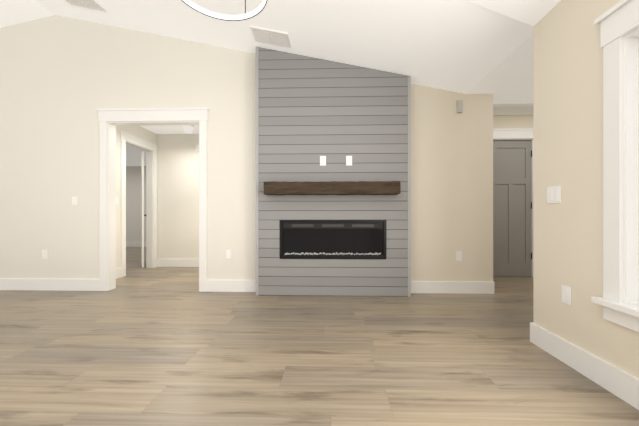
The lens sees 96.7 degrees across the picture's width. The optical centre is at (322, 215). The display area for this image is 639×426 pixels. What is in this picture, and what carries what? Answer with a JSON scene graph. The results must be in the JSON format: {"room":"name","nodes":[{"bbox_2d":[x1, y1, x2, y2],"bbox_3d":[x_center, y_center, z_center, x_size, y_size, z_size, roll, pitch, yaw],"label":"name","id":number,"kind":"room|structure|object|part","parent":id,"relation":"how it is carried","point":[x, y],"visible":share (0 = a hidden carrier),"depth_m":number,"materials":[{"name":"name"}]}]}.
{"room":"living room","nodes":[
{"label":"living room","id":0,"kind":"room"},
{"bbox_2d":[126,166,145,241],"bbox_3d":[-6.055,-0.295,8.873,5.800,2.500,0.120,0,0,2],"label":"wall","id":1,"kind":"structure","parent":0,"point":[133,203],"depth_m":8.81,"materials":[{"name":"paint"}]},
{"bbox_2d":[126,242,145,245],"bbox_3d":[-5.997,0.882,8.803,5.680,0.145,0.016,0,0,2],"label":"baseboard","id":2,"kind":"structure","parent":1,"relation":"attached to","point":[127,243],"depth_m":8.79,"materials":[{"name":"white wood"}]},
{"bbox_2d":[116,126,156,268],"bbox_3d":[-3.214,-0.295,4.566,0.120,2.500,1.590,0,0,2],"label":"wall","id":3,"kind":"structure","parent":0,"point":[143,133],"depth_m":4.41,"materials":[{"name":"paint"}]},
{"bbox_2d":[116,268,121,277],"bbox_3d":[-3.159,0.882,4.100,0.016,0.145,0.660,0,0,2],"label":"baseboard","id":4,"kind":"structure","parent":3,"relation":"attached to","point":[118,271],"depth_m":4.39,"materials":[{"name":"white"}]},
{"bbox_2d":[120,130,157,276],"bbox_3d":[-3.194,-0.188,4.881,0.142,2.285,0.930,0,0,2],"label":"door frame","id":5,"kind":"structure","parent":3,"relation":"attached to","point":[150,149],"depth_m":5.23,"materials":[{"name":"white wood"}]},
{"bbox_2d":[141,151,145,267],"bbox_3d":[-3.447,-0.118,5.515,0.132,2.130,0.680,0,0,-33],"label":"hall door","id":6,"kind":"structure","parent":3,"relation":"in","point":[142,209],"depth_m":5.21,"materials":[{"name":"white wood"}]},
{"bbox_2d":[126,125,198,165],"bbox_3d":[-5.114,-1.595,6.365,7.820,0.100,5.080,0,0,2],"label":"ceiling","id":7,"kind":"structure","parent":0,"point":[133,156],"depth_m":5.32,"materials":[{"name":"white paint"}]},
{"bbox_3d":[-2.286,-1.532,4.816,0.180,0.025,0.180,0,0,2],"label":"light","id":8,"kind":"object","parent":7,"relation":"attached to","visible":0},
{"bbox_2d":[183,125,193,132],"bbox_3d":[-2.286,-1.467,4.816,0.170,0.100,0.170,0,0,2],"label":"shade","id":9,"kind":"object","parent":8,"relation":"attached to","point":[188,128],"visible":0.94,"depth_m":4.76,"materials":[{"name":"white glass"}]},
{"bbox_2d":[157,134,198,258],"bbox_3d":[-2.240,-0.295,5.395,2.020,2.500,0.120,0,0,2],"label":"wall","id":10,"kind":"structure","parent":0,"point":[177,196],"depth_m":5.35,"materials":[{"name":"paint"}]},
{"bbox_2d":[157,259,198,266],"bbox_3d":[-2.242,0.882,5.320,1.780,0.145,0.030,0,0,2],"label":"baseboard","id":11,"kind":"structure","parent":10,"relation":"attached to","point":[160,262],"depth_m":5.33,"materials":[{"name":"white wood"}]},
{"bbox_2d":[0,15,492,281],"bbox_3d":[-2.208,-0.858,3.683,8.620,3.625,0.120,0,0,2],"label":"wall","id":12,"kind":"structure","parent":0,"point":[62,79],"depth_m":3.62,"materials":[{"name":"paint"}]},
{"bbox_2d":[42,250,47,258],"bbox_3d":[-3.584,0.490,3.657,0.072,0.116,0.008,0,0,2],"label":"electrical outlet","id":13,"kind":"object","parent":12,"relation":"attached to","point":[44,254],"visible":1,"depth_m":3.65,"materials":[{"name":"white plastic"}]},
{"bbox_2d":[0,279,99,290],"bbox_3d":[-4.609,0.882,3.682,3.520,0.145,0.016,0,0,2],"label":"baseboard","id":14,"kind":"structure","parent":12,"relation":"attached to","point":[5,284],"depth_m":3.64,"materials":[{"name":"white wood"}]},
{"bbox_2d":[72,196,77,204],"bbox_3d":[-3.188,-0.193,3.645,0.072,0.116,0.009,0,0,2],"label":"light switch","id":15,"kind":"object","parent":12,"relation":"attached to","point":[74,200],"visible":1,"depth_m":3.64,"materials":[{"name":"white plastic"}]},
{"bbox_2d":[96,107,208,291],"bbox_3d":[-2.158,-0.205,3.675,1.440,2.320,0.170,0,0,2],"label":"door frame","id":16,"kind":"structure","parent":12,"relation":"attached to","point":[107,115],"depth_m":3.60,"materials":[{"name":"white wood"}]},
{"bbox_2d":[108,121,198,290],"bbox_3d":[-2.158,-0.125,3.682,1.200,2.160,0.120,0,0,2],"label":"doorway","id":17,"kind":"structure","parent":12,"relation":"in","point":[112,205],"depth_m":3.69,"materials":[{"name":"white wood"}]},
{"bbox_2d":[226,250,231,258],"bbox_3d":[-1.190,0.485,3.590,0.072,0.116,0.008,0,0,2],"label":"electrical outlet","id":18,"kind":"object","parent":12,"relation":"attached to","point":[228,254],"visible":1,"depth_m":3.59,"materials":[{"name":"white plastic"}]},
{"bbox_2d":[207,280,255,291],"bbox_3d":[-1.136,0.882,3.585,0.668,0.145,0.016,0,0,2],"label":"baseboard","id":19,"kind":"structure","parent":12,"relation":"attached to","point":[212,285],"depth_m":3.58,"materials":[{"name":"white wood"}]},
{"bbox_2d":[411,281,493,293],"bbox_3d":[1.578,0.882,3.509,1.074,0.145,0.016,0,0,2],"label":"baseboard","id":20,"kind":"structure","parent":12,"relation":"attached to","point":[457,287],"depth_m":3.50,"materials":[{"name":"white wood"}]},
{"bbox_2d":[456,251,461,260],"bbox_3d":[1.683,0.495,3.510,0.072,0.116,0.008,0,0,2],"label":"electrical outlet","id":21,"kind":"object","parent":12,"relation":"attached to","point":[458,255],"visible":1,"depth_m":3.51,"materials":[{"name":"white plastic"}]},
{"bbox_2d":[457,100,462,112],"bbox_3d":[1.683,-1.350,3.498,0.060,0.150,0.032,0,0,2],"label":"detector","id":22,"kind":"object","parent":12,"relation":"attached to","point":[459,106],"visible":1,"depth_m":3.48,"materials":[{"name":"grey plastic"}]},
{"bbox_2d":[0,0,532,93],"bbox_3d":[-2.461,-2.110,0.549,8.290,1.200,6.160,0,0,2],"label":"ceiling","id":23,"kind":"structure","parent":0,"point":[463,46],"depth_m":2.91,"materials":[{"name":"white paint"}]},
{"bbox_2d":[65,0,106,11],"bbox_3d":[-2.744,-2.434,3.178,0.440,0.012,0.300,12,0,2],"label":"ceiling vent","id":24,"kind":"object","parent":23,"relation":"in","point":[80,3],"visible":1,"depth_m":3.26,"materials":[{"name":"white metal"}]},
{"bbox_2d":[181,0,266,20],"bbox_3d":[-0.749,-1.856,2.026,0.703,0.462,0.702,0,0,2],"label":"ring chandelier","id":25,"kind":"object","parent":23,"relation":"hanging from","point":[245,16],"visible":1,"depth_m":2.31,"materials":[{"name":"grey metal"}]},
{"bbox_2d":[250,26,290,47],"bbox_3d":[-0.573,-1.985,3.157,0.420,0.012,0.250,12,0,2],"label":"ceiling vent","id":26,"kind":"object","parent":23,"relation":"in","point":[268,36],"visible":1,"depth_m":3.14,"materials":[{"name":"white metal"}]},
{"bbox_2d":[467,34,532,93],"bbox_3d":[1.848,-1.720,0.429,0.330,0.420,6.160,0,0,2],"label":"ceiling","id":27,"kind":"structure","parent":23,"relation":"attached to","point":[514,63],"depth_m":2.93,"materials":[{"name":"white paint"}]},
{"bbox_2d":[0,247,638,425],"bbox_3d":[-2.413,1.005,3.144,13.600,0.100,11.750,0,0,2],"label":"floor","id":28,"kind":"structure","parent":0,"point":[138,345],"depth_m":1.86,"materials":[{"name":"brown wood"}]},
{"bbox_2d":[259,47,407,296],"bbox_3d":[0.117,-0.541,3.472,1.840,2.992,0.167,0,0,2],"label":"fireplace surround","id":29,"kind":"object","parent":28,"relation":"on","point":[312,110],"visible":0.73,"depth_m":3.39,"materials":[{"name":"grey wood"}]},
{"bbox_2d":[320,156,325,165],"bbox_3d":[0.000,-0.658,3.388,0.072,0.116,0.006,0,0,2],"label":"outlet","id":30,"kind":"object","parent":29,"relation":"attached to","point":[322,160],"visible":1,"depth_m":3.38,"materials":[{"name":"white plastic"}]},
{"bbox_2d":[264,181,400,194],"bbox_3d":[0.099,-0.321,3.300,1.554,0.149,0.171,0,0,2],"label":"mantel shelf","id":31,"kind":"object","parent":29,"relation":"attached to","point":[340,188],"visible":1,"depth_m":3.22,"materials":[{"name":"brown wood"}]},
{"bbox_2d":[280,220,385,258],"bbox_3d":[0.118,0.280,3.459,1.267,0.464,0.165,0,0,2],"label":"fireplace insert","id":32,"kind":"object","parent":29,"relation":"in","point":[332,239],"visible":1,"depth_m":3.39,"materials":[{"name":"black"}]},
{"bbox_2d":[256,47,410,296],"bbox_3d":[0.115,-0.535,3.386,1.848,2.980,0.004,0,0,2],"label":"trim","id":33,"kind":"structure","parent":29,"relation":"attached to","point":[257,178],"depth_m":3.41,"materials":[{"name":"grey"}]},
{"bbox_2d":[346,156,351,165],"bbox_3d":[0.310,-0.658,3.378,0.072,0.116,0.008,0,0,2],"label":"outlet","id":34,"kind":"object","parent":29,"relation":"attached to","point":[348,160],"visible":1,"depth_m":3.38,"materials":[{"name":"white plastic"}]},
{"bbox_2d":[493,115,532,128],"bbox_3d":[3.167,-0.385,4.493,2.320,2.680,0.120,0,0,2],"label":"wall","id":35,"kind":"structure","parent":0,"point":[511,121],"depth_m":4.44,"materials":[{"name":"paint"}]},
{"bbox_2d":[493,140,530,275],"bbox_3d":[2.954,-0.120,4.490,0.625,2.135,0.042,0,0,2],"label":"front door","id":36,"kind":"structure","parent":35,"relation":"in","point":[512,208],"depth_m":4.48,"materials":[{"name":"grey wood"}]},
{"bbox_2d":[493,128,532,276],"bbox_3d":[2.954,-0.203,4.484,0.895,2.315,0.150,0,0,2],"label":"door frame","id":37,"kind":"structure","parent":35,"relation":"attached to","point":[514,133],"depth_m":4.42,"materials":[{"name":"white wood"}]},
{"bbox_2d":[493,104,532,114],"bbox_3d":[3.164,-1.650,4.396,2.080,0.150,0.075,0,0,2],"label":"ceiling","id":38,"kind":"structure","parent":35,"relation":"attached to","point":[512,109],"depth_m":4.38,"materials":[{"name":"white"}]},
{"bbox_2d":[493,64,532,103],"bbox_3d":[3.192,-1.775,3.267,2.200,0.100,2.570,0,0,2],"label":"ceiling","id":39,"kind":"structure","parent":0,"point":[517,89],"depth_m":3.94,"materials":[{"name":"white paint"}]},
{"bbox_2d":[466,0,560,25],"bbox_3d":[1.329,-1.692,-0.242,0.670,0.513,4.790,0,0,2],"label":"ceiling","id":40,"kind":"structure","parent":0,"point":[532,12],"depth_m":2.07,"materials":[{"name":"white paint"}]},
{"bbox_2d":[533,0,638,378],"bbox_3d":[1.584,-0.417,-0.249,0.120,2.743,4.790,0,0,2],"label":"wall","id":41,"kind":"structure","parent":0,"point":[568,127],"depth_m":1.80,"materials":[{"name":"paint"}]},
{"bbox_2d":[547,185,560,203],"bbox_3d":[1.580,-0.145,1.947,0.009,0.116,0.118,0,0,2],"label":"light switch","id":42,"kind":"object","parent":41,"relation":"attached to","point":[553,194],"visible":1,"depth_m":1.94,"materials":[{"name":"white plastic"}]},
{"bbox_2d":[562,285,570,305],"bbox_3d":[1.577,0.512,1.842,0.008,0.116,0.072,0,0,2],"label":"electrical outlet","id":43,"kind":"object","parent":41,"relation":"attached to","point":[566,294],"visible":1,"depth_m":1.84,"materials":[{"name":"white plastic"}]},
{"bbox_2d":[530,322,638,409],"bbox_3d":[1.516,0.882,-0.224,0.016,0.145,4.776,0,0,2],"label":"baseboard","id":44,"kind":"structure","parent":41,"relation":"attached to","point":[618,382],"depth_m":1.66,"materials":[{"name":"white wood"}]},
{"bbox_2d":[591,0,638,331],"bbox_3d":[1.589,-0.269,1.036,0.180,1.678,1.140,0,0,2],"label":"window","id":45,"kind":"structure","parent":41,"relation":"in","point":[618,21],"depth_m":1.49,"materials":[{"name":"white wood"}]},
{"bbox_3d":[1.637,-0.241,1.035,0.035,1.363,0.870,0,0,2],"label":"window sash","id":46,"kind":"part","parent":45,"relation":"part of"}
]}

